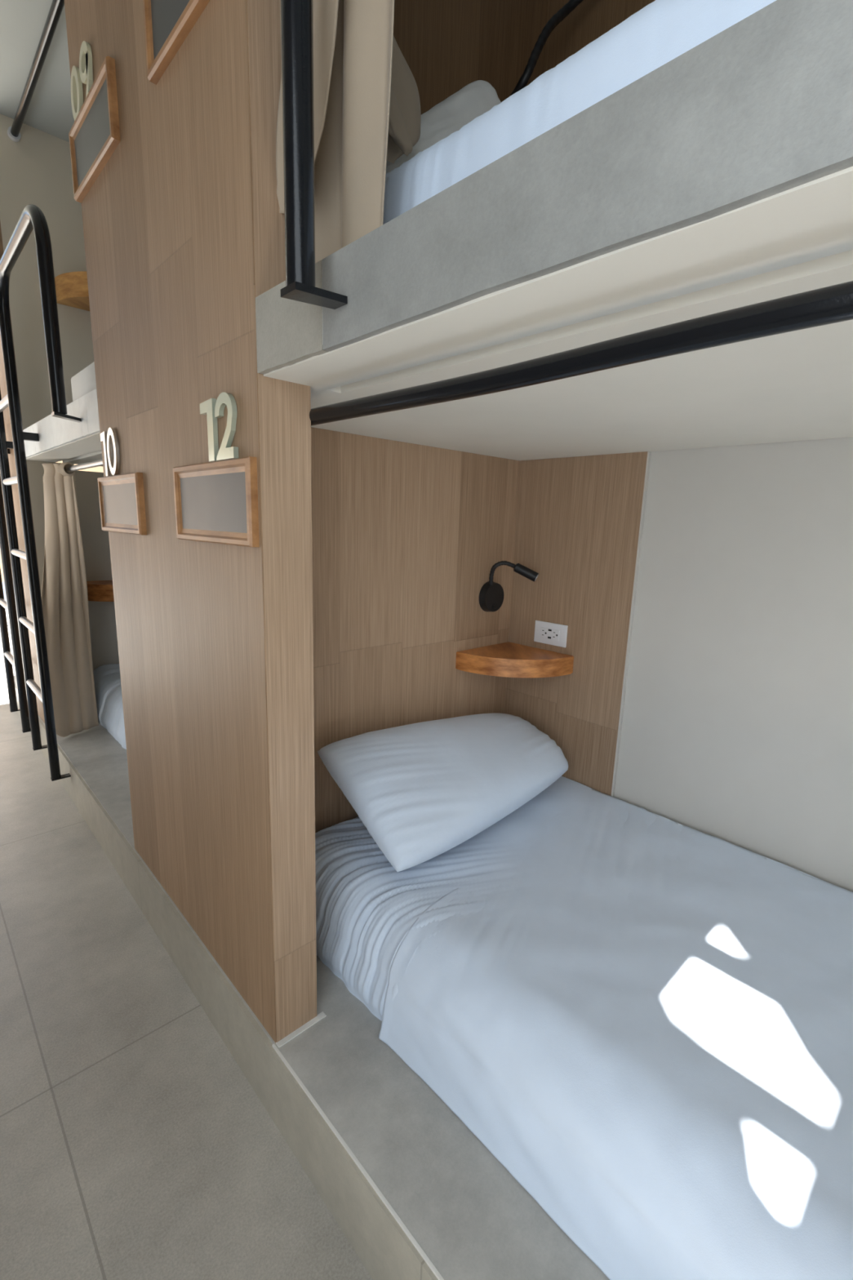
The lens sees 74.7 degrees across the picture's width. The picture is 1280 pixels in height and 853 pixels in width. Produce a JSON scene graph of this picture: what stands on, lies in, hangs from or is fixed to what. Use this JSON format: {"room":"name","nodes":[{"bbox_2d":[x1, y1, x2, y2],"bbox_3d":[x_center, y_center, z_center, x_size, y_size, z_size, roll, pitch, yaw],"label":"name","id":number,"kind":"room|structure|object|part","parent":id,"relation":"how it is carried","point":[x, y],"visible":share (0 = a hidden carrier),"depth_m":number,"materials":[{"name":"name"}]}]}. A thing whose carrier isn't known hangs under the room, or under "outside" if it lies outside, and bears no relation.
{"room":"dormitory","nodes":[
{"label":"dormitory","id":0,"kind":"room"},
{"bbox_2d":[0,222,44,723],"bbox_3d":[-1.953,-0.842,2.602,0.020,2.430,0.850,-9,16,-42],"label":"end panel","id":1,"kind":"object","parent":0,"point":[2,378],"visible":0.12,"depth_m":2.51,"materials":[{"name":"brown wood"}]},
{"bbox_2d":[0,448,31,733],"bbox_3d":[-2.012,-0.405,2.669,0.076,1.656,0.410,-9,16,-42],"label":"ladder","id":2,"kind":"object","parent":1,"relation":"attached to","point":[15,660],"visible":0.94,"depth_m":2.62,"materials":[{"name":"metal"}]},
{"bbox_3d":[-2.156,-0.437,2.788,0.033,1.650,0.033,-9,16,-42],"label":"rail","id":3,"kind":"part","parent":2,"relation":"part of","materials":[{"name":"metal"}]},
{"bbox_2d":[0,0,74,142],"bbox_3d":[-0.385,-1.715,0.771,2.360,0.120,6.000,-9,16,-42],"label":"ceiling","id":4,"kind":"structure","parent":0,"point":[22,22],"depth_m":1.87,"materials":[{"name":"white paint"}]},
{"bbox_2d":[0,113,93,430],"bbox_3d":[-1.425,-1.509,2.720,1.066,1.139,0.520,-9,16,-42],"label":"wall","id":5,"kind":"structure","parent":0,"point":[36,169],"depth_m":2.24,"materials":[{"name":"beige paint"}]},
{"bbox_2d":[54,271,89,311],"bbox_3d":[-1.335,-1.419,2.279,0.260,0.090,0.260,-9,16,-42],"label":"corner shelf","id":6,"kind":"object","parent":5,"relation":"attached to","point":[71,287],"visible":0.43,"depth_m":2.23,"materials":[{"name":"brown wood"}]},
{"bbox_2d":[26,460,77,593],"bbox_3d":[-1.790,-0.217,2.675,0.170,1.188,0.520,-9,16,-42],"label":"pier","id":7,"kind":"object","parent":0,"point":[35,468],"visible":0.21,"depth_m":2.37,"materials":[{"name":"beige paint"}]},
{"bbox_2d":[0,460,103,582],"bbox_3d":[-4.990,-1.602,4.744,6.500,2.300,0.100,-9,16,-42],"label":"wall","id":8,"kind":"structure","parent":0,"point":[100,468],"depth_m":5.95,"materials":[{"name":"white paint"}]},
{"bbox_2d":[75,470,119,670],"bbox_3d":[-1.546,-0.315,3.184,0.896,1.188,0.100,-9,16,-42],"label":"wall","id":9,"kind":"structure","parent":0,"point":[95,541],"depth_m":2.93,"materials":[{"name":"white paint"}]},
{"bbox_2d":[86,580,114,601],"bbox_3d":[-1.632,-0.250,2.862,0.260,0.085,0.260,-9,16,-42],"label":"corner shelf","id":10,"kind":"object","parent":9,"relation":"attached to","point":[97,590],"visible":0.34,"depth_m":2.79,"materials":[{"name":"orange wood"}]},
{"bbox_2d":[0,608,373,1279],"bbox_3d":[-2.647,0.604,2.595,6.500,0.100,10.900,-9,16,-42],"label":"floor","id":11,"kind":"structure","parent":0,"point":[135,1144],"depth_m":1.11,"materials":[{"name":"tile"}]},
{"bbox_2d":[13,675,609,1279],"bbox_3d":[-0.085,0.744,1.646,1.089,0.170,6.000,-9,16,-42],"label":"platform","id":12,"kind":"object","parent":11,"relation":"on","point":[468,1215],"depth_m":0.91,"materials":[{"name":"concrete"}]},
{"bbox_2d":[93,663,126,749],"bbox_3d":[-0.843,0.348,2.526,0.882,0.201,1.940,-9,16,-42],"label":"bed","id":13,"kind":"object","parent":12,"relation":"on","point":[107,678],"visible":0.12,"depth_m":2.62,"materials":[{"name":"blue fabric"}]},
{"bbox_2d":[64,0,276,1043],"bbox_3d":[-0.512,-0.496,1.156,0.090,2.430,0.861,-9,16,-42],"label":"wall panel","id":14,"kind":"object","parent":12,"relation":"on","point":[167,220],"visible":0.78,"depth_m":1.08,"materials":[{"name":"brown wood"}]},
{"bbox_2d":[71,65,83,120],"bbox_3d":[-0.781,-1.217,1.248,0.008,0.104,0.068,-9,16,-42],"label":"number digit","id":15,"kind":"object","parent":14,"relation":"attached to","point":[77,91],"visible":0.84,"depth_m":1.24,"materials":[{"name":"beige plastic"}]},
{"bbox_2d":[79,40,93,97],"bbox_3d":[-0.723,-1.202,1.188,0.008,0.110,0.070,-9,16,-42],"label":"number digit","id":16,"kind":"object","parent":14,"relation":"attached to","point":[86,70],"visible":0.99,"depth_m":1.18,"materials":[{"name":"beige plastic"}]},
{"bbox_2d":[68,55,119,203],"bbox_3d":[-0.718,-1.081,1.200,0.015,0.137,0.316,-9,16,-42],"label":"picture frame","id":17,"kind":"object","parent":14,"relation":"attached to","point":[94,135],"visible":1,"depth_m":1.17,"materials":[{"name":"brown wood"}]},
{"bbox_2d":[100,431,111,475],"bbox_3d":[-0.808,-0.468,1.408,0.008,0.106,0.038,-9,16,-42],"label":"number digit","id":18,"kind":"object","parent":14,"relation":"attached to","point":[103,435],"visible":0.8,"depth_m":1.40,"materials":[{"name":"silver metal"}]},
{"bbox_2d":[106,427,119,475],"bbox_3d":[-0.762,-0.458,1.360,0.008,0.110,0.072,-9,16,-42],"label":"number digit","id":19,"kind":"object","parent":14,"relation":"attached to","point":[112,437],"visible":1,"depth_m":1.35,"materials":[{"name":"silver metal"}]},
{"bbox_2d":[97,472,146,534],"bbox_3d":[-0.745,-0.330,1.359,0.015,0.136,0.316,-9,16,-42],"label":"picture frame","id":20,"kind":"object","parent":14,"relation":"attached to","point":[121,496],"visible":1,"depth_m":1.33,"materials":[{"name":"brown wood"}]},
{"bbox_2d":[142,0,209,84],"bbox_3d":[-0.359,-0.992,0.827,0.015,0.137,0.316,-9,16,-42],"label":"picture frame","id":21,"kind":"object","parent":14,"relation":"attached to","point":[167,23],"visible":1,"depth_m":0.89,"materials":[{"name":"brown wood"}]},
{"bbox_2d":[200,398,218,462],"bbox_3d":[-0.371,-0.356,0.955,0.008,0.100,0.051,-9,16,-42],"label":"number digit","id":22,"kind":"object","parent":14,"relation":"attached to","point":[206,407],"visible":0.9,"depth_m":0.94,"materials":[{"name":"grey ceramic"}]},
{"bbox_2d":[172,456,259,546],"bbox_3d":[-0.376,-0.239,0.976,0.015,0.136,0.316,-9,16,-42],"label":"picture frame","id":23,"kind":"object","parent":14,"relation":"attached to","point":[216,502],"visible":1,"depth_m":0.95,"materials":[{"name":"brown wood"}]},
{"bbox_2d":[214,391,238,460],"bbox_3d":[-0.325,-0.346,0.906,0.008,0.102,0.066,-9,16,-42],"label":"number digit","id":24,"kind":"object","parent":14,"relation":"attached to","point":[226,451],"visible":1,"depth_m":0.90,"materials":[{"name":"grey ceramic"}]},
{"bbox_3d":[0.326,-1.409,0.145,0.025,0.025,2.096,-9,16,-42],"label":"curtain rod","id":25,"kind":"object","parent":14,"relation":"attached to","visible":0},
{"bbox_2d":[275,0,421,263],"bbox_3d":[-0.111,-1.028,0.783,0.189,1.052,0.442,2,12,2],"label":"curtain","id":26,"kind":"object","parent":25,"relation":"hanging from","point":[366,103],"visible":0.63,"depth_m":0.69,"materials":[{"name":"beige fabric"}]},
{"bbox_2d":[14,684,438,1279],"bbox_3d":[-0.484,0.810,1.276,0.010,0.166,6.000,-9,16,-42],"label":"platform riser","id":27,"kind":"object","parent":12,"relation":"attached to","point":[381,1245],"visible":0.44,"depth_m":1.08,"materials":[{"name":"concrete"}]},
{"bbox_2d":[247,0,316,1042],"bbox_3d":[-0.217,-0.425,0.851,0.089,2.428,0.004,-9,16,-42],"label":"end panel","id":28,"kind":"object","parent":12,"relation":"on","point":[284,406],"depth_m":0.92,"materials":[{"name":"brown wood"}]},
{"bbox_2d":[275,1011,325,1047],"bbox_3d":[-0.245,0.764,1.098,0.105,0.002,0.012,-9,16,-42],"label":"trim","id":29,"kind":"structure","parent":12,"relation":"attached to","point":[322,1015],"depth_m":1.09,"materials":[{"name":"white metal"}]},
{"bbox_2d":[272,1043,444,1279],"bbox_3d":[0.640,1.003,0.099,0.004,0.005,2.726,-9,16,-42],"label":"trim","id":30,"kind":"structure","parent":12,"relation":"attached to","point":[348,1149],"depth_m":0.86,"materials":[{"name":"white metal"}]},
{"bbox_2d":[315,776,852,1279],"bbox_3d":[0.629,0.715,0.973,0.918,0.205,2.040,-9,16,-42],"label":"bed","id":31,"kind":"object","parent":12,"relation":"on","point":[645,1017],"visible":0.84,"depth_m":0.95,"materials":[{"name":"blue fabric"}]},
{"bbox_2d":[316,712,568,871],"bbox_3d":[0.109,0.340,1.551,0.758,0.216,0.353,-9,16,-42],"label":"pillow","id":32,"kind":"object","parent":31,"relation":"on","point":[422,790],"visible":1,"depth_m":1.38,"materials":[{"name":"white fabric"}]},
{"bbox_3d":[0.634,0.714,0.979,0.902,0.205,2.040,-9,16,-42],"label":"mattress","id":33,"kind":"part","parent":31,"relation":"part of","materials":[{"name":"white fabric"}]},
{"bbox_2d":[519,0,852,892],"bbox_3d":[0.387,-0.514,1.800,0.120,2.600,6.000,-9,16,-42],"label":"wall","id":34,"kind":"structure","parent":0,"point":[737,724],"depth_m":1.38,"materials":[{"name":"white paint"}]},
{"bbox_2d":[504,451,647,795],"bbox_3d":[0.431,0.041,1.767,0.010,1.188,0.427,-9,16,-42],"label":"cladding","id":35,"kind":"object","parent":34,"relation":"attached to","point":[578,518],"visible":0.64,"depth_m":1.70,"materials":[{"name":"brown wood"}]},
{"bbox_2d":[455,641,573,677],"bbox_3d":[0.274,0.070,1.742,0.258,0.056,0.258,-9,16,-42],"label":"corner shelf","id":36,"kind":"object","parent":35,"relation":"attached to","point":[508,660],"visible":1,"depth_m":1.70,"materials":[{"name":"orange wood"}]},
{"bbox_2d":[533,620,568,647],"bbox_3d":[0.394,-0.020,1.781,0.009,0.070,0.120,-9,16,-42],"label":"wall socket","id":37,"kind":"object","parent":35,"relation":"attached to","point":[547,633],"visible":1,"depth_m":1.78,"materials":[{"name":"white plastic"}]},
{"bbox_2d":[611,451,651,797],"bbox_3d":[0.578,0.078,1.613,0.012,1.188,0.005,-9,16,-42],"label":"trim","id":38,"kind":"structure","parent":34,"relation":"attached to","point":[649,453],"depth_m":1.58,"materials":[{"name":"white paint"}]},
{"bbox_3d":[-0.115,-0.559,1.522,0.996,2.430,0.154,-9,16,-42],"label":"wall","id":39,"kind":"structure","parent":0,"visible":0},
{"bbox_2d":[7,0,64,142],"bbox_3d":[-1.030,-1.782,1.563,0.040,0.040,1.570,-9,16,-42],"label":"curtain rod","id":40,"kind":"object","parent":39,"relation":"attached to","point":[56,7],"visible":1,"depth_m":1.78,"materials":[{"name":"black paint"}]},
{"bbox_2d":[7,126,21,142],"bbox_3d":[-1.560,-1.913,2.113,0.040,0.040,0.020,-9,16,-42],"label":"socket","id":41,"kind":"object","parent":40,"relation":"attached to","point":[15,138],"depth_m":2.11,"materials":[{"name":"white plastic"}]},
{"bbox_2d":[22,388,102,466],"bbox_3d":[-0.738,-0.724,2.098,1.084,0.103,1.569,-9,16,-42],"label":"bunk slab","id":42,"kind":"object","parent":39,"relation":"attached to","point":[60,439],"visible":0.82,"depth_m":1.79,"materials":[{"name":"white concrete"}]},
{"bbox_2d":[0,204,81,781],"bbox_3d":[-1.329,-0.312,1.947,0.076,1.810,1.096,-9,16,-42],"label":"ladder","id":43,"kind":"object","parent":42,"relation":"attached to","point":[32,217],"visible":1,"depth_m":1.98,"materials":[{"name":"black metal"}]},
{"bbox_3d":[-1.710,-0.327,2.325,0.033,1.650,0.033,-9,16,-42],"label":"rail","id":44,"kind":"part","parent":43,"relation":"part of","materials":[{"name":"black metal"}]},
{"bbox_3d":[-0.976,-0.603,1.512,0.025,0.008,0.115,3,12,6],"label":"mounting plate","id":45,"kind":"part","parent":43,"relation":"part of","materials":[{"name":"black paint"}]},
{"bbox_2d":[71,362,96,401],"bbox_3d":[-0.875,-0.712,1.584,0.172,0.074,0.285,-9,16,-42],"label":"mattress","id":46,"kind":"object","parent":42,"relation":"on","point":[82,383],"visible":0.16,"depth_m":1.52,"materials":[{"name":"white fabric"}]},
{"bbox_2d":[66,459,102,471],"bbox_3d":[-1.044,-0.587,1.834,0.032,0.032,1.570,-9,16,-42],"label":"curtain rod","id":47,"kind":"object","parent":39,"relation":"attached to","point":[100,462],"visible":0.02,"depth_m":2.01,"materials":[{"name":"grey metal"}]},
{"bbox_2d":[40,462,98,737],"bbox_3d":[-1.527,-0.140,2.358,0.212,1.168,0.223,-9,16,-42],"label":"curtain","id":48,"kind":"object","parent":47,"relation":"hanging from","point":[64,595],"visible":0.89,"depth_m":2.37,"materials":[{"name":"beige fabric"}]},
{"bbox_2d":[311,426,519,833],"bbox_3d":[-0.078,0.062,1.589,0.996,1.188,0.010,-9,16,-42],"label":"cladding","id":49,"kind":"object","parent":39,"relation":"attached to","point":[406,538],"visible":0.43,"depth_m":1.54,"materials":[{"name":"brown wood"}]},
{"bbox_2d":[479,560,538,612],"bbox_3d":[0.260,-0.162,1.746,0.110,0.170,0.154,-9,16,-42],"label":"reading lamp","id":50,"kind":"object","parent":49,"relation":"attached to","point":[491,593],"visible":1,"depth_m":1.76,"materials":[{"name":"black metal"}]},
{"bbox_2d":[393,0,548,114],"bbox_3d":[-0.039,-1.177,1.332,0.996,1.139,0.010,-9,16,-42],"label":"wall","id":51,"kind":"structure","parent":39,"relation":"attached to","point":[446,46],"depth_m":1.39,"materials":[{"name":"brown wood"}]},
{"bbox_2d":[509,0,582,96],"bbox_3d":[0.311,-1.444,1.381,0.376,0.424,0.147,5,12,15],"label":"reading lamp","id":52,"kind":"object","parent":51,"relation":"attached to","point":[567,8],"visible":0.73,"depth_m":1.35,"materials":[{"name":"black metal"}]},
{"bbox_3d":[1.386,-0.175,-0.101,1.086,2.430,0.120,-9,16,-42],"label":"wall","id":53,"kind":"structure","parent":0,"visible":0},
{"bbox_2d":[255,0,852,460],"bbox_3d":[0.629,-0.386,0.680,1.084,0.103,2.095,-9,16,-42],"label":"bunk slab","id":54,"kind":"object","parent":53,"relation":"attached to","point":[718,179],"visible":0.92,"depth_m":0.51,"materials":[{"name":"concrete"}]},
{"bbox_2d":[280,0,347,309],"bbox_3d":[0.245,0.081,0.324,0.064,1.798,1.171,-9,16,-42],"label":"guard rail","id":55,"kind":"object","parent":54,"relation":"attached to","point":[296,15],"visible":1,"depth_m":0.60,"materials":[{"name":"black metal"}]},
{"bbox_3d":[0.100,0.047,0.451,0.033,1.792,0.781,-9,16,-42],"label":"hand rail","id":56,"kind":"part","parent":55,"relation":"part of","materials":[{"name":"black metal"}]},
{"bbox_3d":[-0.130,-0.397,0.645,0.068,0.008,0.033,-7,14,-35],"label":"mounting plate","id":57,"kind":"part","parent":55,"relation":"part of","materials":[{"name":"black paint"}]},
{"bbox_2d":[382,0,776,224],"bbox_3d":[0.662,-0.546,0.706,0.935,0.201,2.040,-9,16,-42],"label":"bed","id":58,"kind":"object","parent":54,"relation":"on","point":[661,31],"visible":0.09,"depth_m":0.58,"materials":[{"name":"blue fabric"}]},
{"bbox_2d":[386,80,501,173],"bbox_3d":[0.078,-1.019,1.198,0.494,0.439,0.163,-9,16,-42],"label":"pillow","id":59,"kind":"object","parent":58,"relation":"on","point":[477,98],"visible":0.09,"depth_m":1.18,"materials":[{"name":"white fabric"}]},
{"bbox_2d":[309,280,852,426],"bbox_3d":[0.303,-0.243,0.401,0.040,0.040,2.096,-9,16,-42],"label":"curtain rod","id":60,"kind":"object","parent":53,"relation":"attached to","point":[833,304],"visible":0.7,"depth_m":0.51,"materials":[{"name":"black paint"}]}
]}

